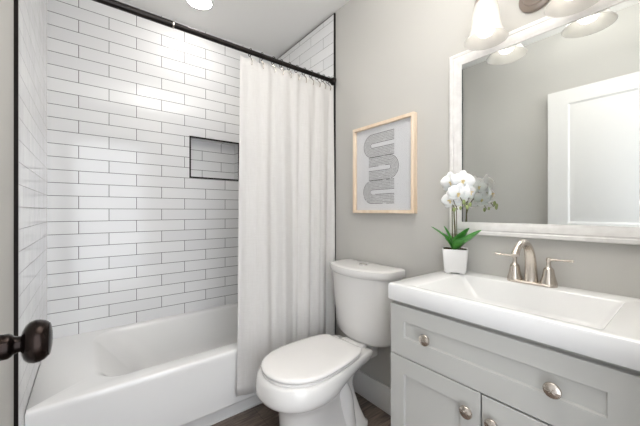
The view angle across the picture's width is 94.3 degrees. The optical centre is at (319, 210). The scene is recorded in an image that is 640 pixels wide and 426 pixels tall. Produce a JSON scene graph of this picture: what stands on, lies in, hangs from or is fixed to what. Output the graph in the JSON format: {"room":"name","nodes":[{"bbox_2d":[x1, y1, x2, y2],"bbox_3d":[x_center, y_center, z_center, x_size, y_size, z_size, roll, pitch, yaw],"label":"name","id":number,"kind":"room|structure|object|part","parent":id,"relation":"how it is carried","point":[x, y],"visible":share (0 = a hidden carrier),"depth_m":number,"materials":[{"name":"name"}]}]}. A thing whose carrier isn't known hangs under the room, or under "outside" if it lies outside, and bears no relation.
{"room":"bathroom","nodes":[
{"label":"bathroom","id":0,"kind":"room"},
{"bbox_2d":[0,0,13,425],"bbox_3d":[-0.945,-0.117,0.788,0.120,2.553,2.766,0,0,-38],"label":"door","id":1,"kind":"structure","parent":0,"point":[6,6],"depth_m":0.92,"materials":[{"name":"grey paint"}]},
{"bbox_2d":[14,0,18,425],"bbox_3d":[-1.039,-0.115,1.016,0.011,2.549,0.009,0,0,-38],"label":"trim","id":2,"kind":"structure","parent":1,"relation":"attached to","point":[16,2],"depth_m":1.01,"materials":[{"name":"black metal"}]},
{"bbox_2d":[19,0,46,425],"bbox_3d":[-1.326,-0.115,1.382,0.010,2.549,0.921,0,0,-38],"label":"tiled wall","id":3,"kind":"structure","parent":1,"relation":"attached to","point":[32,13],"depth_m":1.26,"materials":[{"name":"white tile"}]},
{"bbox_2d":[92,0,335,85],"bbox_3d":[-0.511,-0.904,1.599,1.540,0.056,0.056,0,0,-38],"label":"curtain rod","id":4,"kind":"object","parent":3,"relation":"attached to","point":[115,4],"visible":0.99,"depth_m":1.50,"materials":[{"name":"black metal"}]},
{"bbox_2d":[236,55,334,396],"bbox_3d":[-0.170,0.068,1.815,0.706,1.868,0.076,0,0,-38],"label":"shower curtain","id":5,"kind":"object","parent":4,"relation":"hanging from","point":[286,201],"visible":0.88,"depth_m":1.77,"materials":[{"name":"white fabric"}]},
{"bbox_2d":[0,319,52,362],"bbox_3d":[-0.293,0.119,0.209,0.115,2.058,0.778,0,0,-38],"label":"door knob","id":6,"kind":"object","parent":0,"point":[35,342],"depth_m":0.45,"materials":[{"name":"brown metal"}]},
{"bbox_3d":[-0.477,0.205,0.446,0.050,0.066,0.066,0,0,-38],"label":"knob","id":7,"kind":"part","parent":6,"relation":"part of","materials":[{"name":"brown metal"}]},
{"bbox_2d":[47,0,277,338],"bbox_3d":[-1.035,-0.117,2.271,1.563,2.553,0.122,0,0,-38],"label":"wall","id":8,"kind":"structure","parent":0,"point":[132,238],"depth_m":2.02,"materials":[{"name":"white tile"}]},
{"bbox_2d":[189,136,238,180],"bbox_3d":[-0.830,-0.408,2.360,0.395,0.317,0.015,0,0,-38],"label":"trim","id":9,"kind":"structure","parent":8,"relation":"attached to","point":[190,137],"depth_m":2.31,"materials":[{"name":"black metal"}]},
{"bbox_2d":[119,0,349,57],"bbox_3d":[-0.282,-1.418,1.307,1.803,0.050,2.766,0,0,-38],"label":"ceiling","id":10,"kind":"structure","parent":0,"point":[270,27],"depth_m":2.13,"materials":[{"name":"white paint"}]},
{"bbox_2d":[185,0,213,10],"bbox_3d":[-0.800,-1.390,1.970,0.184,0.006,0.184,0,0,-38],"label":"recessed light","id":11,"kind":"object","parent":10,"relation":"in","point":[203,5],"visible":1,"depth_m":2.00,"materials":[{"name":"white paint"}]},
{"bbox_2d":[211,392,390,425],"bbox_3d":[0.155,1.185,0.747,1.803,0.050,4.186,0,0,-38],"label":"floor","id":12,"kind":"structure","parent":0,"point":[259,415],"depth_m":1.67,"materials":[{"name":"brown wood"}]},
{"bbox_2d":[25,303,261,425],"bbox_3d":[-0.750,0.960,1.906,1.541,0.400,0.804,0,0,-38],"label":"bathtub","id":13,"kind":"object","parent":12,"relation":"on","point":[179,369],"visible":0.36,"depth_m":1.52,"materials":[{"name":"white ceramic"}]},
{"bbox_3d":[-0.552,1.117,1.652,1.541,0.085,0.016,0,0,-38],"label":"toe panel","id":14,"kind":"part","parent":13,"relation":"part of","materials":[{"name":"white paint"}]},
{"bbox_2d":[255,259,404,425],"bbox_3d":[0.023,0.733,1.550,0.755,0.854,0.464,0,0,-38],"label":"toilet","id":15,"kind":"object","parent":12,"relation":"on","point":[308,381],"visible":0.98,"depth_m":1.51,"materials":[{"name":"white ceramic"}]},
{"bbox_3d":[-0.044,0.742,1.476,0.505,0.013,0.356,0,0,-38],"label":"seat","id":16,"kind":"part","parent":15,"relation":"part of","materials":[{"name":"white plastic"}]},
{"bbox_3d":[-0.042,0.723,1.478,0.514,0.020,0.364,0,0,-38],"label":"seat lid","id":17,"kind":"part","parent":15,"relation":"part of","materials":[{"name":"white plastic"}]},
{"bbox_3d":[-0.014,0.954,1.496,0.630,0.412,0.382,0,0,-38],"label":"bowl","id":18,"kind":"part","parent":15,"relation":"part of","materials":[{"name":"white ceramic"}]},
{"bbox_3d":[0.226,0.781,1.708,0.160,0.098,0.150,0,0,-38],"label":"tank mount","id":19,"kind":"part","parent":15,"relation":"part of","materials":[{"name":"white ceramic"}]},
{"bbox_3d":[0.236,0.547,1.716,0.210,0.375,0.428,0,0,-38],"label":"tank","id":20,"kind":"part","parent":15,"relation":"part of","materials":[{"name":"white ceramic"}]},
{"bbox_3d":[0.231,0.338,1.712,0.228,0.050,0.464,0,0,-38],"label":"tank lid","id":21,"kind":"part","parent":15,"relation":"part of","materials":[{"name":"white ceramic"}]},
{"bbox_2d":[391,300,639,425],"bbox_3d":[0.642,0.749,1.012,0.469,0.822,0.670,0,0,-38],"label":"vanity cabinet","id":22,"kind":"object","parent":12,"relation":"on","point":[446,370],"visible":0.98,"depth_m":0.86,"materials":[{"name":"grey paint"}]},
{"bbox_3d":[0.359,0.441,1.015,0.027,0.039,0.039,0,0,-38],"label":"knob","id":23,"kind":"part","parent":22,"relation":"part of","materials":[{"name":"silver metal"}]},
{"bbox_3d":[0.382,0.798,1.021,0.020,0.508,0.332,0,0,-38],"label":"door","id":24,"kind":"part","parent":22,"relation":"part of","materials":[{"name":"grey paint"}]},
{"bbox_3d":[0.446,0.611,0.904,0.027,0.039,0.039,0,0,-38],"label":"knob","id":25,"kind":"part","parent":22,"relation":"part of","materials":[{"name":"silver metal"}]},
{"bbox_3d":[0.491,0.611,0.847,0.027,0.039,0.039,0,0,-38],"label":"knob","id":26,"kind":"part","parent":22,"relation":"part of","materials":[{"name":"silver metal"}]},
{"bbox_2d":[388,270,639,370],"bbox_3d":[0.650,0.330,1.013,0.455,0.109,0.684,0,0,-38],"label":"countertop","id":27,"kind":"structure","parent":22,"relation":"on","point":[597,325],"depth_m":0.94,"materials":[{"name":"white stone"}]},
{"bbox_2d":[431,170,480,274],"bbox_3d":[0.607,0.051,1.279,0.148,0.446,0.241,0,0,-8],"label":"potted orchid","id":28,"kind":"object","parent":27,"relation":"on","point":[459,187],"visible":1,"depth_m":1.27,"materials":[{"name":"white plant"}]},
{"bbox_3d":[0.571,-0.131,1.291,0.092,0.081,0.017,0,0,41],"label":"flower","id":29,"kind":"part","parent":28,"relation":"part of","materials":[{"name":"white plant"}]},
{"bbox_3d":[0.564,-0.052,1.278,0.022,0.075,0.085,0,0,-38],"label":"flower","id":30,"kind":"part","parent":28,"relation":"part of","materials":[{"name":"white plant"}]},
{"bbox_3d":[0.581,0.058,1.288,0.016,0.244,0.105,0,0,15],"label":"stem","id":31,"kind":"part","parent":28,"relation":"part of","materials":[{"name":"green plant"}]},
{"bbox_3d":[0.605,0.221,1.331,0.104,0.107,0.104,0,0,24],"label":"pot","id":32,"kind":"part","parent":28,"relation":"part of","materials":[{"name":"white ceramic"}]},
{"bbox_3d":[0.594,0.038,1.276,0.019,0.284,0.126,0,0,7],"label":"stem","id":33,"kind":"part","parent":28,"relation":"part of","materials":[{"name":"green plant"}]},
{"bbox_3d":[0.579,-0.078,1.239,0.089,0.079,0.019,0,0,24],"label":"flower","id":34,"kind":"part","parent":28,"relation":"part of","materials":[{"name":"white plant"}]},
{"bbox_3d":[0.598,-0.130,1.245,0.097,0.084,0.013,0,0,20],"label":"flower","id":35,"kind":"part","parent":28,"relation":"part of","materials":[{"name":"white plant"}]},
{"bbox_3d":[0.620,-0.083,1.238,0.078,0.068,0.013,0,0,-26],"label":"flower","id":36,"kind":"part","parent":28,"relation":"part of","materials":[{"name":"white plant"}]},
{"bbox_2d":[494,239,573,287],"bbox_3d":[0.770,0.189,1.124,0.212,0.172,0.207,0,0,-1],"label":"faucet","id":37,"kind":"object","parent":27,"relation":"on","point":[548,279],"visible":1,"depth_m":1.10,"materials":[{"name":"silver metal"}]},
{"bbox_3d":[0.745,0.176,1.195,0.010,0.014,0.079,0,0,-43],"label":"lever","id":38,"kind":"part","parent":37,"relation":"part of","materials":[{"name":"silver metal"}]},
{"bbox_3d":[0.768,0.219,1.171,0.053,0.099,0.053,0,0,-38],"label":"handle","id":39,"kind":"part","parent":37,"relation":"part of","materials":[{"name":"silver metal"}]},
{"bbox_3d":[0.745,0.185,1.083,0.192,0.165,0.049,0,0,-38],"label":"spout","id":40,"kind":"part","parent":37,"relation":"part of","materials":[{"name":"silver metal"}]},
{"bbox_3d":[0.802,0.269,1.128,0.054,0.011,0.162,0,0,-38],"label":"plate","id":41,"kind":"part","parent":37,"relation":"part of","materials":[{"name":"silver metal"}]},
{"bbox_3d":[0.835,0.219,1.085,0.053,0.099,0.053,0,0,-38],"label":"handle","id":42,"kind":"part","parent":37,"relation":"part of","materials":[{"name":"silver metal"}]},
{"bbox_3d":[0.853,0.176,1.057,0.010,0.014,0.079,0,0,-33],"label":"lever","id":43,"kind":"part","parent":37,"relation":"part of","materials":[{"name":"silver metal"}]},
{"bbox_3d":[0.589,0.799,0.756,0.020,0.506,0.330,0,0,-38],"label":"door","id":44,"kind":"part","parent":22,"relation":"part of","materials":[{"name":"grey paint"}]},
{"bbox_3d":[0.577,0.443,0.736,0.027,0.039,0.039,0,0,-38],"label":"knob","id":45,"kind":"part","parent":22,"relation":"part of","materials":[{"name":"silver metal"}]},
{"bbox_2d":[282,0,639,387],"bbox_3d":[0.382,-0.117,1.825,0.120,2.553,2.766,0,0,-38],"label":"wall","id":46,"kind":"structure","parent":0,"point":[392,56],"depth_m":1.56,"materials":[{"name":"grey paint"}]},
{"bbox_2d":[277,14,333,98],"bbox_3d":[-0.143,-0.107,2.389,0.011,2.535,0.790,0,0,-38],"label":"tiled wall","id":47,"kind":"structure","parent":46,"relation":"attached to","point":[315,52],"depth_m":2.23,"materials":[{"name":"white tile"}]},
{"bbox_2d":[279,14,332,57],"bbox_3d":[-0.144,-1.377,2.389,0.013,0.004,0.790,0,0,-38],"label":"trim","id":48,"kind":"structure","parent":46,"relation":"attached to","point":[332,14],"depth_m":2.33,"materials":[{"name":"grey"}]},
{"bbox_2d":[334,13,335,334],"bbox_3d":[0.102,-0.111,2.075,0.012,2.541,0.008,0,0,-38],"label":"trim","id":49,"kind":"structure","parent":46,"relation":"attached to","point":[334,13],"depth_m":2.07,"materials":[{"name":"black"}]},
{"bbox_2d":[353,370,390,415],"bbox_3d":[0.359,1.085,1.744,0.015,0.149,0.823,0,0,-38],"label":"baseboard","id":50,"kind":"structure","parent":46,"relation":"attached to","point":[371,389],"depth_m":1.78,"materials":[{"name":"white paint"}]},
{"bbox_2d":[353,111,416,213],"bbox_3d":[0.359,-0.252,1.728,0.032,0.530,0.451,0,0,-38],"label":"framed picture","id":51,"kind":"object","parent":46,"relation":"attached to","point":[384,152],"visible":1,"depth_m":1.71,"materials":[{"name":"white paper"}]},
{"bbox_2d":[464,0,599,50],"bbox_3d":[0.758,-0.804,1.088,0.192,0.245,0.430,0,0,-38],"label":"vanity light","id":52,"kind":"object","parent":46,"relation":"attached to","point":[487,31],"visible":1,"depth_m":1.14,"materials":[{"name":"white glass"}]},
{"bbox_3d":[0.661,-0.756,1.185,0.069,0.123,0.069,0,0,-38],"label":"bulb","id":53,"kind":"part","parent":52,"relation":"part of","materials":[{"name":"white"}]},
{"bbox_3d":[0.661,-0.757,1.185,0.157,0.150,0.157,0,0,-38],"label":"lamp shade","id":54,"kind":"part","parent":52,"relation":"part of","materials":[{"name":"white glass"}]},
{"bbox_3d":[0.829,-0.757,0.970,0.157,0.150,0.157,0,0,-38],"label":"lamp shade","id":55,"kind":"part","parent":52,"relation":"part of","materials":[{"name":"white glass"}]},
{"bbox_2d":[449,0,639,244],"bbox_3d":[0.823,-0.310,1.145,0.020,0.832,0.670,0,0,-38],"label":"wall mirror","id":56,"kind":"object","parent":46,"relation":"attached to","point":[545,119],"visible":0.97,"depth_m":1.09,"materials":[{"name":"white mirror"}]}
]}

